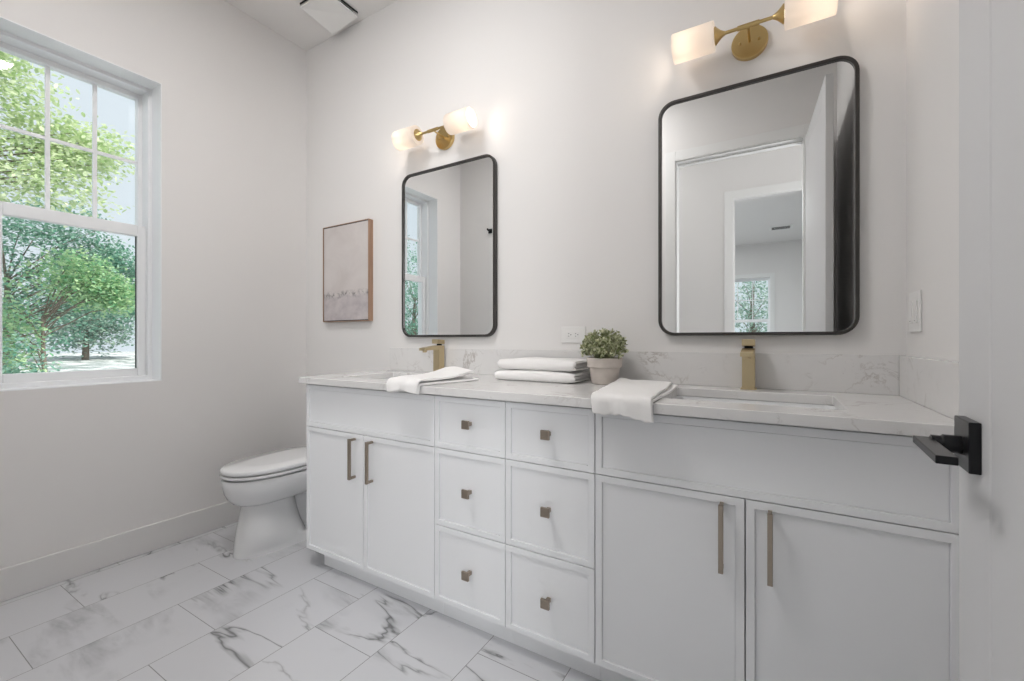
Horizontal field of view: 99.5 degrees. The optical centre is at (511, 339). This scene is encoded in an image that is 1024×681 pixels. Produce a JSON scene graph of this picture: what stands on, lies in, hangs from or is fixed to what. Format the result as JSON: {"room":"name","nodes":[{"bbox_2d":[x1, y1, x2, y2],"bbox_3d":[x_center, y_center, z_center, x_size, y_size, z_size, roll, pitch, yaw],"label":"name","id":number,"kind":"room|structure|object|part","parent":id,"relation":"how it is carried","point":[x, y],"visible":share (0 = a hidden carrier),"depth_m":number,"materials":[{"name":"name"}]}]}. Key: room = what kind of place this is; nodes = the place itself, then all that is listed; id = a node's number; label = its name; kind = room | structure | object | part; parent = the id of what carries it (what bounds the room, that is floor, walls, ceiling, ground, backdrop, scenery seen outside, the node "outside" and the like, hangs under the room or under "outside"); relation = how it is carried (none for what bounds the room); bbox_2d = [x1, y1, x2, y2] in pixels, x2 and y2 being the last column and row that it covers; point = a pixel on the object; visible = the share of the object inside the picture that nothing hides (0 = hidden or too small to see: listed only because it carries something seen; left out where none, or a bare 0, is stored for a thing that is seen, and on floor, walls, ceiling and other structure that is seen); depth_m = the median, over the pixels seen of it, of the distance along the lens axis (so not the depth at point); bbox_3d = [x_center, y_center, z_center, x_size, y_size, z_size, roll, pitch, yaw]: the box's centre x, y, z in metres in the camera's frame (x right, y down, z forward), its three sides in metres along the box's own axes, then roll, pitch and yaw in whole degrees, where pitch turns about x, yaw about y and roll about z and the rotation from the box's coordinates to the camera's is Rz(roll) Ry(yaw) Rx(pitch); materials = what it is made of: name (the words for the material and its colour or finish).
{"room":"bathroom","nodes":[
{"label":"bathroom","id":0,"kind":"room"},
{"bbox_2d":[0,0,305,568],"bbox_3d":[-1.969,-0.473,2.316,0.240,3.234,2.030,0,0,31],"label":"wall","id":1,"kind":"structure","parent":0,"point":[80,465],"depth_m":2.41,"materials":[{"name":"paint"}]},
{"bbox_2d":[0,16,161,391],"bbox_3d":[-2.097,-0.564,2.096,0.235,1.566,0.583,0,0,31],"label":"window","id":2,"kind":"structure","parent":1,"relation":"in","point":[17,40],"depth_m":2.22,"materials":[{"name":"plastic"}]},
{"bbox_3d":[-2.175,-0.959,2.143,0.044,0.753,0.559,0,0,31],"label":"sash","id":3,"kind":"part","parent":2,"relation":"part of","materials":[{"name":"plastic"}]},
{"bbox_3d":[-2.133,-0.205,2.117,0.038,0.804,0.543,0,0,31],"label":"sash","id":4,"kind":"part","parent":2,"relation":"part of","materials":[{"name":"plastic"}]},
{"bbox_2d":[0,501,239,602],"bbox_3d":[-1.868,1.026,2.235,0.015,0.137,1.765,0,0,31],"label":"baseboard","id":5,"kind":"structure","parent":1,"relation":"attached to","point":[32,575],"depth_m":2.09,"materials":[{"name":"paint"}]},
{"bbox_2d":[0,522,600,680],"bbox_3d":[-1.500,1.119,-1.999,5.400,0.050,8.950,0,0,31],"label":"floor","id":6,"kind":"structure","parent":0,"point":[187,609],"depth_m":1.63,"materials":[{"name":"stone"}]},
{"bbox_2d":[219,393,306,559],"bbox_3d":[-1.221,0.712,2.431,0.362,0.765,0.735,0,0,31],"label":"toilet","id":7,"kind":"object","parent":6,"relation":"on","point":[269,489],"visible":0.52,"depth_m":2.21,"materials":[{"name":"white ceramic"}]},
{"bbox_3d":[-1.271,0.686,2.347,0.362,0.026,0.539,0,0,31],"label":"seat","id":8,"kind":"part","parent":7,"relation":"part of","materials":[{"name":"white ceramic"}]},
{"bbox_3d":[-1.268,0.659,2.352,0.360,0.032,0.548,0,0,31],"label":"lid","id":9,"kind":"part","parent":7,"relation":"part of","materials":[{"name":"white ceramic"}]},
{"bbox_3d":[-1.242,0.895,2.396,0.354,0.397,0.645,0,0,31],"label":"bowl","id":10,"kind":"part","parent":7,"relation":"part of","materials":[{"name":"white ceramic"}]},
{"bbox_2d":[307,384,442,613],"bbox_3d":[-0.516,0.652,2.107,0.808,0.884,0.585,0,0,31],"label":"base cabinet","id":11,"kind":"object","parent":6,"relation":"on","point":[371,453],"visible":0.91,"depth_m":1.86,"materials":[{"name":"paint"}]},
{"bbox_3d":[-0.816,0.714,1.999,0.402,0.588,0.019,0,0,31],"label":"door","id":12,"kind":"part","parent":11,"relation":"part of","materials":[{"name":"paint"}]},
{"bbox_3d":[-0.710,0.524,1.889,0.012,0.178,0.011,0,0,31],"label":"door handle","id":13,"kind":"part","parent":11,"relation":"part of","materials":[{"name":"brown metal"}]},
{"bbox_3d":[-0.615,0.524,1.832,0.012,0.178,0.011,0,0,31],"label":"door handle","id":14,"kind":"part","parent":11,"relation":"part of","materials":[{"name":"brown metal"}]},
{"bbox_3d":[-0.642,0.318,1.895,0.806,0.198,0.019,0,0,31],"label":"false drawer","id":15,"kind":"part","parent":11,"relation":"part of","materials":[{"name":"paint"}]},
{"bbox_3d":[-0.469,0.714,1.791,0.401,0.588,0.019,0,0,31],"label":"door","id":16,"kind":"part","parent":11,"relation":"part of","materials":[{"name":"paint"}]},
{"bbox_2d":[299,348,958,436],"bbox_3d":[0.121,0.131,1.727,2.304,0.158,0.588,0,0,31],"label":"countertop","id":17,"kind":"structure","parent":11,"relation":"on","point":[885,394],"depth_m":1.47,"materials":[{"name":"stone"}]},
{"bbox_2d":[419,339,444,370],"bbox_3d":[-0.417,0.090,2.267,0.051,0.180,0.156,0,0,31],"label":"faucet","id":18,"kind":"object","parent":17,"relation":"on","point":[438,350],"visible":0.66,"depth_m":2.29,"materials":[{"name":"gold metal"}]},
{"bbox_3d":[-0.418,0.046,2.265,0.041,0.026,0.152,0,0,31],"label":"spout","id":19,"kind":"part","parent":18,"relation":"part of","materials":[{"name":"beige metal"}]},
{"bbox_3d":[-0.392,0.013,2.308,0.041,0.027,0.056,0,0,31],"label":"handle","id":20,"kind":"part","parent":18,"relation":"part of","materials":[{"name":"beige metal"}]},
{"bbox_2d":[386,366,478,394],"bbox_3d":[-0.300,0.169,1.843,0.227,0.087,0.434,0,0,31],"label":"hand towel","id":21,"kind":"object","parent":17,"relation":"on","point":[408,383],"visible":1,"depth_m":1.72,"materials":[{"name":"white fabric"}]},
{"bbox_2d":[494,369,589,382],"bbox_3d":[0.131,0.156,1.899,0.388,0.046,0.189,0,0,31],"label":"folded towel","id":22,"kind":"object","parent":17,"relation":"on","point":[509,374],"visible":0.91,"depth_m":1.82,"materials":[{"name":"white fabric"}]},
{"bbox_2d":[498,357,588,370],"bbox_3d":[0.138,0.107,1.898,0.378,0.049,0.186,0,0,31],"label":"folded towel","id":23,"kind":"object","parent":22,"relation":"on","point":[525,363],"visible":0.98,"depth_m":1.82,"materials":[{"name":"white fabric"}]},
{"bbox_2d":[579,328,628,384],"bbox_3d":[0.374,0.067,1.750,0.204,0.226,0.192,0,0,31],"label":"potted plant","id":24,"kind":"object","parent":17,"relation":"on","point":[604,367],"visible":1,"depth_m":1.70,"materials":[{"name":"green plant"}]},
{"bbox_3d":[0.374,0.031,1.750,0.174,0.130,0.165,0,0,31],"label":"stem","id":25,"kind":"part","parent":24,"relation":"part of","materials":[{"name":"green plant"}]},
{"bbox_3d":[0.373,0.127,1.751,0.143,0.105,0.143,0,0,31],"label":"pot","id":26,"kind":"part","parent":24,"relation":"part of","materials":[{"name":"white ceramic"}]},
{"bbox_2d":[591,378,677,422],"bbox_3d":[0.411,0.192,1.463,0.237,0.080,0.498,0,0,31],"label":"hand towel","id":27,"kind":"object","parent":17,"relation":"on","point":[634,399],"visible":1,"depth_m":1.27,"materials":[{"name":"white fabric"}]},
{"bbox_2d":[740,339,756,389],"bbox_3d":[0.828,0.090,1.521,0.051,0.180,0.156,0,0,31],"label":"faucet","id":28,"kind":"object","parent":17,"relation":"on","point":[747,353],"visible":1,"depth_m":1.54,"materials":[{"name":"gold metal"}]},
{"bbox_3d":[0.827,0.046,1.519,0.041,0.026,0.152,0,0,31],"label":"spout","id":29,"kind":"part","parent":28,"relation":"part of","materials":[{"name":"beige metal"}]},
{"bbox_3d":[0.852,0.013,1.562,0.041,0.027,0.056,0,0,31],"label":"handle","id":30,"kind":"part","parent":28,"relation":"part of","materials":[{"name":"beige metal"}]},
{"bbox_3d":[0.854,0.177,1.565,0.051,0.005,0.051,0,0,31],"label":"plate","id":31,"kind":"part","parent":28,"relation":"part of","materials":[{"name":"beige metal"}]},
{"bbox_2d":[672,395,836,409],"bbox_3d":[0.733,0.278,1.355,0.507,0.136,0.364,0,0,31],"label":"undermount sink","id":32,"kind":"object","parent":17,"relation":"in","point":[804,405],"visible":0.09,"depth_m":1.48,"materials":[{"name":"white ceramic"}]},
{"bbox_2d":[435,395,512,642],"bbox_3d":[-0.028,0.652,1.819,0.322,0.884,0.579,0,0,31],"label":"base cabinet","id":33,"kind":"object","parent":6,"relation":"on","point":[470,433],"visible":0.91,"depth_m":1.59,"materials":[{"name":"paint"}]},
{"bbox_3d":[-0.169,0.859,1.571,0.031,0.031,0.009,0,0,31],"label":"knob","id":34,"kind":"part","parent":33,"relation":"part of","materials":[{"name":"brown metal"}]},
{"bbox_3d":[-0.169,0.562,1.571,0.031,0.031,0.009,0,0,31],"label":"knob","id":35,"kind":"part","parent":33,"relation":"part of","materials":[{"name":"brown metal"}]},
{"bbox_3d":[-0.169,0.311,1.571,0.031,0.031,0.009,0,0,31],"label":"knob","id":36,"kind":"part","parent":33,"relation":"part of","materials":[{"name":"brown metal"}]},
{"bbox_3d":[-0.157,0.862,1.605,0.320,0.291,0.019,0,0,31],"label":"drawer","id":37,"kind":"part","parent":33,"relation":"part of","materials":[{"name":"paint"}]},
{"bbox_3d":[-0.157,0.567,1.605,0.320,0.294,0.019,0,0,31],"label":"drawer","id":38,"kind":"part","parent":33,"relation":"part of","materials":[{"name":"paint"}]},
{"bbox_3d":[-0.157,0.318,1.605,0.320,0.198,0.019,0,0,31],"label":"drawer","id":39,"kind":"part","parent":33,"relation":"part of","materials":[{"name":"paint"}]},
{"bbox_2d":[506,401,600,679],"bbox_3d":[0.250,0.652,1.652,0.326,0.884,0.579,0,0,31],"label":"base cabinet","id":40,"kind":"object","parent":6,"relation":"on","point":[550,449],"visible":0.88,"depth_m":1.43,"materials":[{"name":"paint"}]},
{"bbox_3d":[0.107,0.859,1.406,0.031,0.031,0.009,0,0,31],"label":"knob","id":41,"kind":"part","parent":40,"relation":"part of","materials":[{"name":"brown metal"}]},
{"bbox_3d":[0.107,0.562,1.406,0.031,0.031,0.009,0,0,31],"label":"knob","id":42,"kind":"part","parent":40,"relation":"part of","materials":[{"name":"brown metal"}]},
{"bbox_3d":[0.107,0.311,1.406,0.031,0.031,0.009,0,0,31],"label":"knob","id":43,"kind":"part","parent":40,"relation":"part of","materials":[{"name":"brown metal"}]},
{"bbox_3d":[0.122,0.862,1.437,0.324,0.291,0.019,0,0,31],"label":"drawer","id":44,"kind":"part","parent":40,"relation":"part of","materials":[{"name":"paint"}]},
{"bbox_3d":[0.122,0.318,1.437,0.324,0.198,0.019,0,0,31],"label":"drawer","id":45,"kind":"part","parent":40,"relation":"part of","materials":[{"name":"paint"}]},
{"bbox_3d":[0.122,0.567,1.437,0.324,0.294,0.019,0,0,31],"label":"drawer","id":46,"kind":"part","parent":40,"relation":"part of","materials":[{"name":"paint"}]},
{"bbox_2d":[595,414,958,680],"bbox_3d":[0.743,0.652,1.353,0.823,0.884,0.585,0,0,31],"label":"base cabinet","id":47,"kind":"object","parent":6,"relation":"on","point":[726,550],"visible":0.92,"depth_m":1.11,"materials":[{"name":"paint"}]},
{"bbox_3d":[0.438,0.714,1.248,0.408,0.588,0.019,0,0,31],"label":"door","id":48,"kind":"part","parent":47,"relation":"part of","materials":[{"name":"paint"}]},
{"bbox_3d":[0.547,0.524,1.136,0.012,0.178,0.011,0,0,31],"label":"door handle","id":49,"kind":"part","parent":47,"relation":"part of","materials":[{"name":"brown metal"}]},
{"bbox_3d":[0.642,0.524,1.079,0.012,0.178,0.011,0,0,31],"label":"door handle","id":50,"kind":"part","parent":47,"relation":"part of","materials":[{"name":"brown metal"}]},
{"bbox_3d":[0.616,0.318,1.141,0.821,0.198,0.019,0,0,31],"label":"false drawer","id":51,"kind":"part","parent":47,"relation":"part of","materials":[{"name":"paint"}]},
{"bbox_3d":[0.792,0.714,1.036,0.410,0.588,0.019,0,0,31],"label":"door","id":52,"kind":"part","parent":47,"relation":"part of","materials":[{"name":"paint"}]},
{"bbox_2d":[224,0,396,50],"bbox_3d":[-0.546,-2.050,1.463,3.478,0.120,2.030,0,0,31],"label":"ceiling","id":53,"kind":"structure","parent":0,"point":[286,18],"depth_m":2.67,"materials":[{"name":"paint"}]},
{"bbox_2d":[300,0,357,34],"bbox_3d":[-1.096,-1.964,2.605,0.245,0.051,0.235,0,0,31],"label":"exhaust fan","id":54,"kind":"object","parent":53,"relation":"attached to","point":[333,15],"visible":1,"depth_m":2.61,"materials":[{"name":"white plastic"}]},
{"bbox_2d":[306,0,905,445],"bbox_3d":[-0.041,-0.473,2.256,3.128,3.234,0.150,0,0,31],"label":"wall","id":55,"kind":"structure","parent":0,"point":[567,98],"depth_m":2.02,"materials":[{"name":"paint"}]},
{"bbox_2d":[323,218,372,321],"bbox_3d":[-1.046,-0.421,2.750,0.436,0.618,0.035,0,0,31],"label":"framed picture","id":56,"kind":"object","parent":55,"relation":"attached to","point":[347,247],"visible":1,"depth_m":2.73,"materials":[{"name":"white paper"}]},
{"bbox_2d":[392,106,477,150],"bbox_3d":[-0.399,-1.089,2.292,0.500,0.120,0.156,0,0,31],"label":"vanity light","id":57,"kind":"object","parent":55,"relation":"attached to","point":[464,119],"visible":1,"depth_m":2.29,"materials":[{"name":"white glass"}]},
{"bbox_3d":[-0.567,-1.094,2.360,0.142,0.101,0.101,0,0,31],"label":"lamp shade","id":58,"kind":"part","parent":57,"relation":"part of","materials":[{"name":"white glass"}]},
{"bbox_3d":[-0.260,-1.094,2.176,0.142,0.101,0.101,0,0,31],"label":"lamp shade","id":59,"kind":"part","parent":57,"relation":"part of","materials":[{"name":"white glass"}]},
{"bbox_2d":[402,154,496,336],"bbox_3d":[-0.354,-0.474,2.338,0.639,0.924,0.026,0,0,31],"label":"wall mirror","id":60,"kind":"object","parent":55,"relation":"attached to","point":[449,211],"visible":1,"depth_m":2.32,"materials":[{"name":"black metal"}]},
{"bbox_2d":[561,326,585,342],"bbox_3d":[0.278,-0.020,1.972,0.120,0.074,0.009,0,0,31],"label":"wall outlet","id":61,"kind":"object","parent":55,"relation":"attached to","point":[568,334],"visible":0.96,"depth_m":1.97,"materials":[{"name":"white plastic"}]},
{"bbox_2d":[566,331,579,338],"bbox_3d":[0.277,-0.020,1.970,0.068,0.034,0.002,0,0,31],"label":"receptacle","id":62,"kind":"object","parent":61,"relation":"attached to","point":[569,334],"depth_m":1.97,"materials":[{"name":"white plastic"}]},
{"bbox_2d":[390,348,898,395],"bbox_3d":[0.261,0.116,1.975,2.280,0.128,0.018,0,0,31],"label":"backsplash","id":63,"kind":"structure","parent":55,"relation":"attached to","point":[861,374],"depth_m":1.64,"materials":[{"name":"stone"}]},
{"bbox_2d":[671,0,837,64],"bbox_3d":[0.844,-1.097,1.546,0.500,0.120,0.156,0,0,31],"label":"vanity light","id":64,"kind":"object","parent":55,"relation":"attached to","point":[751,40],"visible":1,"depth_m":1.56,"materials":[{"name":"white glass"}]},
{"bbox_3d":[0.677,-1.102,1.615,0.142,0.101,0.101,0,0,31],"label":"lamp shade","id":65,"kind":"part","parent":64,"relation":"part of","materials":[{"name":"white glass"}]},
{"bbox_3d":[0.854,-1.100,1.562,0.009,0.013,0.086,0,0,31],"label":"arm","id":66,"kind":"part","parent":64,"relation":"part of","materials":[{"name":"gold metal"}]},
{"bbox_3d":[0.984,-1.102,1.431,0.142,0.101,0.101,0,0,31],"label":"lamp shade","id":67,"kind":"part","parent":64,"relation":"part of","materials":[{"name":"white glass"}]},
{"bbox_2d":[658,56,859,335],"bbox_3d":[0.874,-0.482,1.601,0.643,0.937,0.026,0,0,31],"label":"wall mirror","id":68,"kind":"object","parent":55,"relation":"attached to","point":[759,178],"visible":1,"depth_m":1.57,"materials":[{"name":"black metal"}]},
{"bbox_2d":[906,0,958,361],"bbox_3d":[0.882,-0.473,0.607,0.150,3.234,2.030,0,0,31],"label":"wall","id":69,"kind":"structure","parent":0,"point":[932,26],"depth_m":1.15,"materials":[{"name":"paint"}]},
{"bbox_2d":[909,290,921,331],"bbox_3d":[1.198,-0.081,1.292,0.010,0.120,0.112,0,0,31],"label":"light switch","id":70,"kind":"object","parent":69,"relation":"attached to","point":[915,298],"visible":1,"depth_m":1.27,"materials":[{"name":"white plastic"}]},
{"bbox_3d":[-1.016,-0.473,0.629,3.128,3.234,0.115,0,0,31],"label":"wall","id":71,"kind":"structure","parent":0,"visible":0},
{"bbox_2d":[913,0,1023,680],"bbox_3d":[0.457,-0.141,0.302,0.159,2.450,0.791,0,0,34],"label":"door","id":72,"kind":"structure","parent":71,"relation":"in","point":[987,441],"depth_m":0.53,"materials":[{"name":"paint"}]},
{"bbox_3d":[0.550,0.143,0.566,0.020,0.010,0.130,0,0,34],"label":"lever","id":73,"kind":"part","parent":72,"relation":"part of","materials":[{"name":"black metal"}]},
{"bbox_3d":[0.616,0.141,0.587,0.012,0.067,0.067,0,0,34],"label":"handle","id":74,"kind":"part","parent":72,"relation":"part of","materials":[{"name":"black metal"}]},
{"bbox_3d":[0.454,-0.141,0.303,0.035,2.450,0.790,0,0,34],"label":"frame","id":75,"kind":"part","parent":72,"relation":"part of","materials":[{"name":"paint"}]},
{"bbox_3d":[0.449,-0.189,0.296,0.033,2.125,0.543,0,0,34],"label":"panel","id":76,"kind":"part","parent":72,"relation":"part of","materials":[{"name":"paint"}]},
{"label":"outside","id":77,"kind":"structure","parent":0,"visible":0},
{"bbox_2d":[2,351,134,372],"bbox_3d":[-24.578,1.449,15.420,67.500,0.511,87.500,0,0,31],"label":"ground","id":78,"kind":"structure","parent":77,"point":[117,360],"depth_m":27.52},
{"bbox_2d":[2,334,68,373],"bbox_3d":[-5.766,0.682,4.713,1.052,1.535,1.425,0,0,31],"label":"leafy shrub","id":79,"kind":"object","parent":78,"relation":"on","point":[8,370],"visible":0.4,"depth_m":4.91,"materials":[{"name":"green plant"}]},
{"bbox_2d":[0,51,134,227],"bbox_3d":[-6.997,-1.583,5.482,2.552,6.064,3.876,0,0,37],"label":"deciduous tree","id":80,"kind":"object","parent":78,"relation":"on","point":[59,153],"visible":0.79,"depth_m":6.08,"materials":[{"name":"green plant"}]},
{"bbox_2d":[2,191,134,372],"bbox_3d":[-10.379,-0.951,10.423,2.606,4.802,4.902,0,0,31],"label":"evergreen tree","id":81,"kind":"object","parent":78,"relation":"on","point":[118,261],"visible":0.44,"depth_m":9.90,"materials":[{"name":"green plant"}]},
{"bbox_2d":[2,245,134,372],"bbox_3d":[-8.010,-0.134,7.707,1.853,3.165,2.795,0,0,26],"label":"tree","id":82,"kind":"object","parent":78,"relation":"on","point":[97,288],"visible":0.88,"depth_m":7.59,"materials":[{"name":"green plant"}]},
{"bbox_2d":[15,278,134,359],"bbox_3d":[-28.139,-1.566,28.637,6.935,6.037,5.526,0,0,-37],"label":"tree","id":83,"kind":"object","parent":78,"relation":"on","point":[93,334],"visible":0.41,"depth_m":28.43,"materials":[{"name":"green plant"}]}
]}

